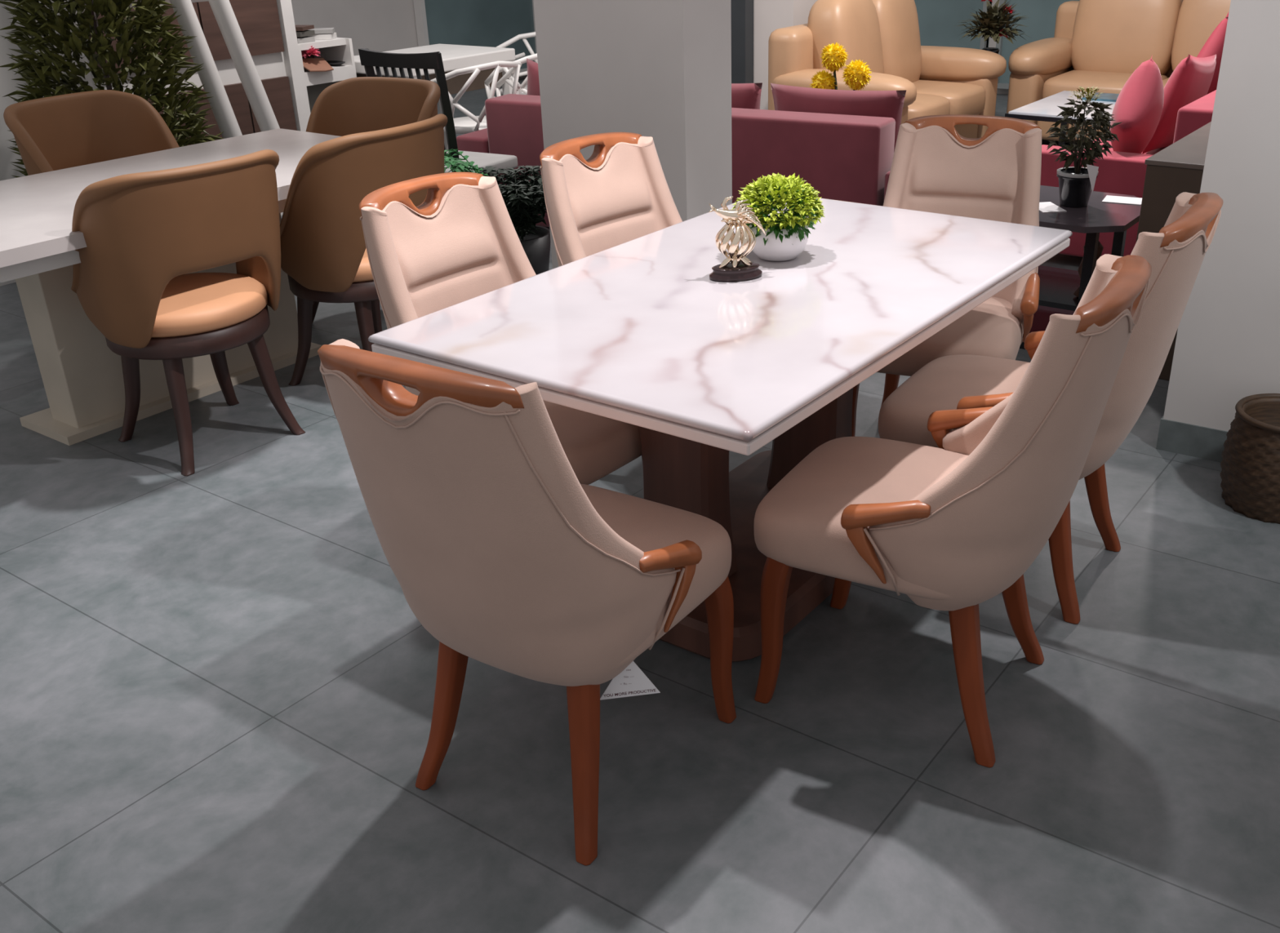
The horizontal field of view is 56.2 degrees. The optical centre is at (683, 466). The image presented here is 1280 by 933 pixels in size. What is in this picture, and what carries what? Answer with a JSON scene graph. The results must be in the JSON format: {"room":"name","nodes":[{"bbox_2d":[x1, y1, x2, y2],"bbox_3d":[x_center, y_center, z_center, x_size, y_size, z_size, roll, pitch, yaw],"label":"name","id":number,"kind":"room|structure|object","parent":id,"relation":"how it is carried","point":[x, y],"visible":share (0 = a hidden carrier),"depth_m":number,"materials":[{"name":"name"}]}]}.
{"room":"store","nodes":[
{"label":"store","id":0,"kind":"room"},
{"bbox_2d":[291,0,527,79],"bbox_3d":[-4.194,-3.720,7.997,0.150,3.200,10.800,16,30,32],"label":"wall","id":1,"kind":"structure","parent":0,"point":[378,25],"depth_m":10.14,"materials":[{"name":"paint"}]},
{"bbox_2d":[413,0,537,75],"bbox_3d":[-1.670,-4.980,11.052,0.095,2.740,2.300,16,30,32],"label":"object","id":2,"kind":"structure","parent":1,"relation":"in","point":[480,23],"depth_m":11.04,"materials":[{"name":"teal glass"}]},
{"bbox_2d":[533,0,732,268],"bbox_3d":[-0.196,-1.965,4.088,0.660,3.200,0.290,16,30,32],"label":"pillar","id":3,"kind":"structure","parent":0,"point":[660,70],"depth_m":4.21,"materials":[{"name":"paint"}]},
{"bbox_2d":[0,77,1279,932],"bbox_3d":[-0.494,-1.520,6.956,18.000,0.050,18.000,16,30,32],"label":"floor","id":4,"kind":"structure","parent":0,"point":[218,681],"depth_m":2.50,"materials":[{"name":"grey tile"}]},
{"bbox_2d":[3,89,179,175],"bbox_3d":[-2.207,-0.970,4.746,0.590,0.930,0.619,12,29,26],"label":"barrel chair","id":5,"kind":"object","parent":4,"relation":"on","point":[67,131],"visible":0.37,"depth_m":4.76,"materials":[{"name":"brown leather"}]},
{"bbox_2d":[0,0,223,177],"bbox_3d":[-2.521,-1.783,5.180,0.954,2.042,0.968,16,30,32],"label":"potted shrub","id":6,"kind":"object","parent":4,"relation":"on","point":[147,31],"visible":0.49,"depth_m":5.04,"materials":[{"name":"green plant"}]},
{"bbox_2d":[0,0,309,286],"bbox_3d":[-2.835,-1.896,6.066,0.470,1.500,1.850,16,30,32],"label":"wall","id":7,"kind":"structure","parent":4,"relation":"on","point":[268,28],"depth_m":6.32,"materials":[{"name":"white paint"}]},
{"bbox_2d":[0,128,340,445],"bbox_3d":[-1.763,-0.611,4.165,0.940,0.760,1.740,16,30,32],"label":"dining table","id":8,"kind":"object","parent":4,"relation":"on","point":[83,381],"visible":0.48,"depth_m":3.98,"materials":[{"name":"stone"}]},
{"bbox_2d":[71,149,305,475],"bbox_3d":[-1.535,-0.506,3.734,0.590,0.930,0.619,19,32,37],"label":"barrel chair","id":9,"kind":"object","parent":4,"relation":"on","point":[143,232],"visible":0.98,"depth_m":3.51,"materials":[{"name":"brown leather"}]},
{"bbox_2d":[169,0,242,138],"bbox_3d":[-2.279,-1.968,5.728,0.107,1.915,0.444,19,32,37],"label":"leaning post","id":10,"kind":"object","parent":4,"relation":"on","point":[222,109],"visible":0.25,"depth_m":5.72,"materials":[{"name":"white paint"}]},
{"bbox_2d":[208,0,279,131],"bbox_3d":[-2.139,-2.026,5.841,0.108,1.915,0.473,19,32,36],"label":"leaning post","id":11,"kind":"object","parent":4,"relation":"on","point":[223,11],"visible":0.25,"depth_m":5.83,"materials":[{"name":"white paint"}]},
{"bbox_2d":[297,37,356,116],"bbox_3d":[-2.153,-2.020,7.003,0.380,0.888,0.380,16,30,32],"label":"shelf unit","id":12,"kind":"object","parent":4,"relation":"on","point":[340,49],"visible":0.22,"depth_m":6.85,"materials":[{"name":"white paint"}]},
{"bbox_2d":[297,35,315,43],"bbox_3d":[-2.172,-2.398,6.735,0.160,0.024,0.117,16,30,32],"label":"book","id":13,"kind":"object","parent":12,"relation":"on","point":[300,39],"visible":0.5,"depth_m":6.70,"materials":[{"name":"white paper"}]},
{"bbox_2d":[296,30,315,36],"bbox_3d":[-2.172,-2.427,6.721,0.160,0.025,0.121,10,28,22],"label":"book","id":14,"kind":"object","parent":13,"relation":"on","point":[305,33],"visible":0.5,"depth_m":6.68,"materials":[{"name":"grey paper"}]},
{"bbox_2d":[294,25,314,31],"bbox_3d":[-2.173,-2.453,6.709,0.160,0.019,0.129,4,26,12],"label":"book","id":15,"kind":"object","parent":14,"relation":"on","point":[298,28],"visible":0.57,"depth_m":6.67,"materials":[{"name":"brown paper"}]},
{"bbox_2d":[301,45,333,71],"bbox_3d":[-2.065,-2.293,6.715,0.176,0.152,0.220,16,30,32],"label":"flower bowl","id":16,"kind":"object","parent":12,"relation":"on","point":[312,64],"visible":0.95,"depth_m":6.71,"materials":[{"name":"ceramic"}]},
{"bbox_2d":[309,32,337,39],"bbox_3d":[-2.079,-2.458,6.851,0.160,0.028,0.110,-1,25,2],"label":"book","id":17,"kind":"object","parent":12,"relation":"on","point":[321,36],"visible":0.64,"depth_m":6.80,"materials":[{"name":"white paper"}]},
{"bbox_2d":[307,27,334,34],"bbox_3d":[-2.079,-2.483,6.839,0.160,0.021,0.118,-6,26,-9],"label":"book","id":18,"kind":"object","parent":17,"relation":"on","point":[320,30],"visible":0.64,"depth_m":6.79,"materials":[{"name":"white paper"}]},
{"bbox_2d":[325,60,345,66],"bbox_3d":[-2.017,-2.321,6.910,0.176,0.020,0.088,16,30,32],"label":"plate","id":19,"kind":"object","parent":12,"relation":"on","point":[334,63],"visible":0.8,"depth_m":6.89,"materials":[{"name":"black ceramic"}]},
{"bbox_2d":[280,113,447,386],"bbox_3d":[-1.116,-0.744,4.213,0.590,0.930,0.619,13,29,28],"label":"barrel chair","id":20,"kind":"object","parent":4,"relation":"on","point":[324,257],"visible":0.61,"depth_m":3.91,"materials":[{"name":"brown leather"}]},
{"bbox_2d":[306,76,440,333],"bbox_3d":[-1.285,-1.070,4.908,0.619,0.930,0.590,13,29,27],"label":"barrel chair","id":21,"kind":"object","parent":4,"relation":"on","point":[353,105],"visible":0.31,"depth_m":4.96,"materials":[{"name":"brown leather"}]},
{"bbox_2d":[354,43,515,150],"bbox_3d":[-1.548,-2.137,7.368,0.660,0.760,0.880,16,30,32],"label":"dining table","id":22,"kind":"object","parent":4,"relation":"on","point":[454,57],"visible":0.34,"depth_m":7.20,"materials":[{"name":"white paint"}]},
{"bbox_2d":[358,48,517,182],"bbox_3d":[-1.104,-1.437,5.585,0.454,1.007,0.548,12,29,26],"label":"dining chair","id":23,"kind":"object","parent":4,"relation":"on","point":[369,59],"visible":0.41,"depth_m":5.22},
{"bbox_2d":[430,61,521,149],"bbox_3d":[-1.140,-1.874,6.739,0.545,0.807,0.497,-22,32,-37],"label":"chair","id":24,"kind":"object","parent":4,"relation":"on","point":[471,123],"visible":0.41,"depth_m":6.49,"materials":[{"name":"white paint"}]},
{"bbox_2d":[444,148,550,275],"bbox_3d":[-0.782,-1.077,5.277,0.656,0.603,0.651,16,30,32],"label":"potted fern","id":25,"kind":"object","parent":4,"relation":"on","point":[523,204],"visible":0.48,"depth_m":5.24,"materials":[{"name":"green plant"}]},
{"bbox_2d":[519,225,550,275],"bbox_3d":[-0.737,-0.928,5.384,0.300,0.240,0.300,16,30,32],"label":"pot","id":26,"kind":"object","parent":25,"relation":"on","point":[535,244],"depth_m":5.29,"materials":[{"name":"black ceramic"}]},
{"bbox_2d":[359,172,641,484],"bbox_3d":[-0.402,-0.194,2.982,0.681,0.960,0.557,16,31,33],"label":"dining chair","id":27,"kind":"object","parent":4,"relation":"on","point":[462,243],"visible":0.47,"depth_m":2.91,"materials":[{"name":"beige leather"}]},
{"bbox_2d":[484,53,537,98],"bbox_3d":[-0.918,-2.100,7.204,0.497,0.807,0.545,12,28,25],"label":"chair","id":28,"kind":"object","parent":4,"relation":"on","point":[532,57],"visible":0.05,"depth_m":6.89,"materials":[{"name":"white paint"}]},
{"bbox_2d":[495,31,537,95],"bbox_3d":[-0.981,-2.437,7.917,0.545,0.807,0.497,13,29,28],"label":"chair","id":29,"kind":"object","parent":4,"relation":"on","point":[523,36],"visible":0.09,"depth_m":7.95,"materials":[{"name":"white paint"}]},
{"bbox_2d":[317,338,736,866],"bbox_3d":[-0.251,0.165,2.217,0.557,0.960,0.681,14,29,29],"label":"dining chair","id":30,"kind":"object","parent":4,"relation":"on","point":[485,525],"visible":1,"depth_m":1.94,"materials":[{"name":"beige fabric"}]},
{"bbox_2d":[600,661,660,700],"bbox_3d":[-0.099,0.376,2.175,0.112,0.106,0.006,-3,25,-4],"label":"price tag","id":31,"kind":"object","parent":30,"relation":"hanging from","point":[632,681],"visible":1,"depth_m":2.18,"materials":[{"name":"white paper"}]},
{"bbox_2d":[539,132,682,266],"bbox_3d":[-0.040,-0.421,3.439,0.681,0.960,0.557,20,33,37],"label":"dining chair","id":32,"kind":"object","parent":4,"relation":"on","point":[620,194],"visible":0.34,"depth_m":3.44,"materials":[{"name":"beige leather"}]},
{"bbox_2d":[456,93,895,226],"bbox_3d":[0.121,-1.490,6.009,2.540,0.680,0.800,12,29,26],"label":"sofa","id":33,"kind":"object","parent":4,"relation":"on","point":[845,157],"visible":0.16,"depth_m":5.33,"materials":[{"name":"red fabric"}]},
{"bbox_2d":[526,57,540,95],"bbox_3d":[-0.627,-1.829,6.192,0.562,0.523,0.149,13,29,27],"label":"cushion","id":34,"kind":"object","parent":33,"relation":"on","point":[533,84],"visible":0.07,"depth_m":6.14,"materials":[{"name":"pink fabric"}]},
{"bbox_2d":[731,82,762,109],"bbox_3d":[0.118,-1.669,5.815,0.600,0.398,0.148,12,29,26],"label":"cushion","id":35,"kind":"object","parent":33,"relation":"on","point":[744,95],"visible":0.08,"depth_m":5.62,"materials":[{"name":"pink fabric"}]},
{"bbox_2d":[770,83,906,151],"bbox_3d":[0.705,-1.543,5.517,0.660,0.398,0.148,12,29,26],"label":"cushion","id":36,"kind":"object","parent":33,"relation":"on","point":[886,104],"visible":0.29,"depth_m":5.39,"materials":[{"name":"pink fabric"}]},
{"bbox_2d":[368,198,1072,662],"bbox_3d":[0.189,-0.105,2.994,0.950,0.760,1.570,16,30,32],"label":"dining table","id":37,"kind":"object","parent":4,"relation":"on","point":[638,331],"visible":0.83,"depth_m":2.67,"materials":[{"name":"stone"}]},
{"bbox_2d":[708,195,766,281],"bbox_3d":[0.124,-0.533,2.790,0.135,0.191,0.095,-7,26,-12],"label":"ornament","id":38,"kind":"object","parent":37,"relation":"on","point":[740,268],"visible":1,"depth_m":2.77,"materials":[{"name":"gold wood"}]},
{"bbox_2d":[731,173,824,261],"bbox_3d":[0.231,-0.612,2.933,0.233,0.208,0.232,16,30,32],"label":"potted plant","id":39,"kind":"object","parent":37,"relation":"on","point":[787,232],"visible":0.92,"depth_m":2.88,"materials":[{"name":"green plant"}]},
{"bbox_2d":[748,217,808,261],"bbox_3d":[0.233,-0.559,2.961,0.150,0.088,0.150,16,30,32],"label":"bowl","id":40,"kind":"object","parent":39,"relation":"on","point":[783,242],"depth_m":2.90,"materials":[{"name":"white ceramic"}]},
{"bbox_2d":[808,42,872,90],"bbox_3d":[0.816,-1.750,6.276,0.332,0.889,0.200,16,30,32],"label":"flowers","id":41,"kind":"object","parent":4,"relation":"on","point":[833,57],"visible":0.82,"depth_m":6.10,"materials":[{"name":"yellow plant"}]},
{"bbox_2d":[768,0,1006,138],"bbox_3d":[1.299,-2.445,7.494,0.950,0.997,1.610,16,30,32],"label":"armchair","id":42,"kind":"object","parent":4,"relation":"on","point":[883,34],"visible":0.46,"depth_m":7.32,"materials":[{"name":"beige leather"}]},
{"bbox_2d":[807,0,884,73],"bbox_3d":[0.996,-2.534,7.322,0.352,0.674,0.552,16,30,32],"label":"cushion","id":43,"kind":"object","parent":42,"relation":"on","point":[857,25],"depth_m":7.12,"materials":[{"name":"beige leather"}]},
{"bbox_2d":[871,0,921,82],"bbox_3d":[1.310,-2.729,7.715,0.352,0.674,0.552,16,30,32],"label":"cushion","id":44,"kind":"object","parent":42,"relation":"on","point":[898,20],"depth_m":7.56,"materials":[{"name":"beige leather"}]},
{"bbox_2d":[907,93,950,119],"bbox_3d":[1.215,-2.162,7.331,0.740,0.200,0.548,16,30,32],"label":"seat cushion","id":45,"kind":"object","parent":42,"relation":"on","point":[925,104],"depth_m":7.11,"materials":[{"name":"beige leather"}]},
{"bbox_2d":[912,80,985,115],"bbox_3d":[1.529,-2.357,7.724,0.740,0.200,0.548,16,30,32],"label":"seat cushion","id":46,"kind":"object","parent":42,"relation":"on","point":[967,97],"depth_m":7.53,"materials":[{"name":"beige leather"}]},
{"bbox_2d":[852,114,1041,436],"bbox_3d":[0.770,-0.491,3.545,0.557,0.960,0.681,8,27,20],"label":"dining chair","id":47,"kind":"object","parent":4,"relation":"on","point":[996,175],"visible":0.52,"depth_m":3.56,"materials":[{"name":"beige leather"}]},
{"bbox_2d":[753,253,1151,767],"bbox_3d":[0.517,0.045,2.429,0.681,0.960,0.557,12,29,26],"label":"dining chair","id":48,"kind":"object","parent":4,"relation":"on","point":[956,526],"visible":1,"depth_m":2.24,"materials":[{"name":"beige leather"}]},
{"bbox_2d":[955,0,1030,53],"bbox_3d":[2.062,-2.715,8.089,0.507,1.019,0.516,16,30,32],"label":"potted plant","id":49,"kind":"object","parent":4,"relation":"on","point":[992,24],"visible":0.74,"depth_m":7.90,"materials":[{"name":"green plant"}]},
{"bbox_2d":[878,191,1223,624],"bbox_3d":[0.850,-0.182,2.888,0.681,0.960,0.557,14,29,29],"label":"dining chair","id":50,"kind":"object","parent":4,"relation":"on","point":[1175,254],"visible":0.55,"depth_m":2.71,"materials":[{"name":"beige leather"}]},
{"bbox_2d":[1004,90,1115,145],"bbox_3d":[2.383,-1.935,7.128,0.640,0.420,0.940,16,30,32],"label":"coffee table","id":51,"kind":"object","parent":4,"relation":"on","point":[1046,109],"visible":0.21,"depth_m":6.94,"materials":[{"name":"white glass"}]},
{"bbox_2d":[1081,92,1119,102],"bbox_3d":[2.592,-2.212,7.195,0.320,0.012,0.240,16,30,32],"label":"magazine","id":52,"kind":"object","parent":51,"relation":"on","point":[1111,97],"visible":0.36,"depth_m":7.19,"materials":[{"name":"paper"}]},
{"bbox_2d":[1019,185,1141,349],"bbox_3d":[1.389,-0.763,4.619,0.670,0.500,0.560,16,30,32],"label":"side table","id":53,"kind":"object","parent":4,"relation":"on","point":[1058,286],"visible":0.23,"depth_m":4.42,"materials":[{"name":"black wood"}]},
{"bbox_2d":[1039,201,1066,213],"bbox_3d":[1.351,-0.962,4.455,0.090,0.002,0.150,-4,26,-6],"label":"card","id":54,"kind":"object","parent":53,"relation":"on","point":[1046,206],"visible":0.71,"depth_m":4.44,"materials":[{"name":"white paper"}]},
{"bbox_2d":[1037,265,1080,311],"bbox_3d":[1.383,-0.700,4.628,0.540,0.020,0.440,16,30,32],"label":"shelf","id":55,"kind":"object","parent":53,"relation":"attached to","point":[1058,286],"depth_m":4.56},
{"bbox_2d":[1045,85,1123,208],"bbox_3d":[1.453,-1.168,4.387,0.268,0.428,0.261,16,30,32],"label":"potted plant","id":56,"kind":"object","parent":53,"relation":"on","point":[1075,189],"visible":0.95,"depth_m":4.37,"materials":[{"name":"green plant"}]},
{"bbox_2d":[1086,164,1098,192],"bbox_3d":[1.474,-1.038,4.332,0.045,0.100,0.001,16,30,32],"label":"tag","id":57,"kind":"object","parent":56,"relation":"hanging from","point":[1092,170],"visible":1,"depth_m":4.32,"materials":[{"name":"white paper"}]},
{"bbox_2d":[1073,240,1103,297],"bbox_3d":[1.493,-0.725,4.391,0.100,0.220,0.100,16,30,32],"label":"figurine","id":58,"kind":"object","parent":53,"relation":"on","point":[1100,246],"visible":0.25,"depth_m":4.37,"materials":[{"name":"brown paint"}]},
{"bbox_2d":[1102,195,1142,204],"bbox_3d":[1.663,-1.005,4.528,0.140,0.002,0.110,11,28,25],"label":"card","id":59,"kind":"object","parent":53,"relation":"on","point":[1115,199],"visible":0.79,"depth_m":4.52,"materials":[{"name":"white paper"}]},
{"bbox_2d":[1006,0,1231,142],"bbox_3d":[3.390,-2.538,7.576,2.530,0.997,0.980,16,30,32],"label":"sofa","id":60,"kind":"object","parent":4,"relation":"on","point":[1100,43],"visible":0.44,"depth_m":7.86,"materials":[{"name":"beige leather"}]},
{"bbox_2d":[1042,70,1167,98],"bbox_3d":[2.795,-2.491,7.938,0.675,0.200,0.740,16,30,32],"label":"seat cushion","id":61,"kind":"object","parent":60,"relation":"on","point":[1054,82],"depth_m":7.78,"materials":[{"name":"beige leather"}]},
{"bbox_2d":[1071,0,1182,74],"bbox_3d":[2.955,-2.907,8.001,0.679,0.674,0.352,16,30,32],"label":"cushion","id":62,"kind":"object","parent":60,"relation":"on","point":[1109,36],"depth_m":7.88,"materials":[{"name":"beige leather"}]},
{"bbox_2d":[1162,77,1168,88],"bbox_3d":[3.336,-2.336,7.582,0.675,0.200,0.740,16,30,32],"label":"seat cushion","id":63,"kind":"object","parent":60,"relation":"on","point":[1165,80],"depth_m":7.62,"materials":[{"name":"beige leather"}]},
{"bbox_2d":[1171,0,1231,71],"bbox_3d":[3.497,-2.752,7.645,0.679,0.674,0.352,16,30,32],"label":"cushion","id":64,"kind":"object","parent":60,"relation":"on","point":[1193,21],"depth_m":7.64,"materials":[{"name":"beige leather"}]},
{"bbox_2d":[1040,89,1216,257],"bbox_3d":[2.535,-1.615,6.020,0.860,0.685,2.150,16,30,32],"label":"sofa","id":65,"kind":"object","parent":4,"relation":"on","point":[1119,172],"visible":0.13,"depth_m":5.25,"materials":[{"name":"fabric"}]},
{"bbox_2d":[1090,138,1168,155],"bbox_3d":[2.175,-1.441,5.772,0.600,0.140,0.895,16,30,32],"label":"seat cushion","id":66,"kind":"object","parent":65,"relation":"on","point":[1153,152],"depth_m":5.78,"materials":[{"name":"fabric"}]},
{"bbox_2d":[1110,57,1164,153],"bbox_3d":[2.041,-1.585,5.393,0.205,0.517,0.522,13,29,28],"label":"cushion","id":67,"kind":"object","parent":65,"relation":"on","point":[1139,104],"visible":0.91,"depth_m":5.26,"materials":[{"name":"fabric"}]},
{"bbox_2d":[1142,53,1216,153],"bbox_3d":[2.369,-1.730,5.718,0.204,0.504,0.563,16,30,32],"label":"cushion","id":68,"kind":"object","parent":65,"relation":"on","point":[1191,80],"visible":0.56,"depth_m":5.54,"materials":[{"name":"fabric"}]},
{"bbox_2d":[1196,13,1228,94],"bbox_3d":[2.644,-1.939,6.026,0.161,0.661,0.670,20,33,38],"label":"cushion","id":69,"kind":"object","parent":65,"relation":"on","point":[1214,45],"visible":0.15,"depth_m":5.85,"materials":[{"name":"fabric"}]},
{"bbox_2d":[1135,121,1211,380],"bbox_3d":[2.081,-0.779,4.322,0.636,0.752,0.966,16,30,32],"label":"base cabinet","id":70,"kind":"object","parent":4,"relation":"on","point":[1176,169],"visible":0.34,"depth_m":4.00,"materials":[{"name":"grey wood"}]},
{"bbox_2d":[1220,393,1279,524],"bbox_3d":[1.645,-0.022,3.300,0.297,0.281,0.297,16,30,32],"label":"basket","id":71,"kind":"object","parent":4,"relation":"on","point":[1250,464],"visible":1,"depth_m":3.25,"materials":[{"name":"wicker"}]},
{"bbox_2d":[753,0,817,110],"bbox_3d":[0.635,-3.682,7.659,0.480,3.200,0.500,16,30,32],"label":"wall","id":72,"kind":"structure","parent":0,"point":[769,15],"depth_m":7.79,"materials":[{"name":"grey paint"}]},
{"bbox_2d":[730,0,753,83],"bbox_3d":[0.339,-3.609,7.520,0.180,3.200,0.100,16,30,32],"label":"trim","id":73,"kind":"structure","parent":72,"relation":"attached to","point":[742,11],"depth_m":7.85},
{"bbox_2d":[988,0,1008,94],"bbox_3d":[2.712,-4.630,9.545,13.000,3.200,0.150,16,30,32],"label":"wall","id":74,"kind":"structure","parent":0,"point":[992,43],"depth_m":10.08,"materials":[{"name":"paint"}]},
{"bbox_2d":[914,0,992,49],"bbox_3d":[1.848,-4.630,10.056,1.650,2.680,0.090,16,30,32],"label":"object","id":75,"kind":"structure","parent":74,"relation":"in","point":[938,20],"depth_m":10.16,"materials":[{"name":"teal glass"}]},
{"bbox_2d":[995,0,1079,88],"bbox_3d":[3.393,-4.188,9.042,1.950,2.680,0.090,16,30,32],"label":"window","id":76,"kind":"structure","parent":74,"relation":"in","point":[1041,24],"depth_m":9.77,"materials":[{"name":"teal glass"}]},
{"bbox_2d":[1163,0,1279,431],"bbox_3d":[2.915,-1.293,2.389,3.200,3.100,0.550,15,30,31],"label":"wall","id":77,"kind":"structure","parent":0,"point":[1227,351],"depth_m":3.35,"materials":[{"name":"paint"}]},
{"bbox_2d":[1155,415,1227,462],"bbox_3d":[2.952,0.152,3.075,3.212,0.100,0.562,15,30,31],"label":"baseboard","id":78,"kind":"structure","parent":77,"relation":"attached to","point":[1187,439],"depth_m":3.63,"materials":[{"name":"stone"}]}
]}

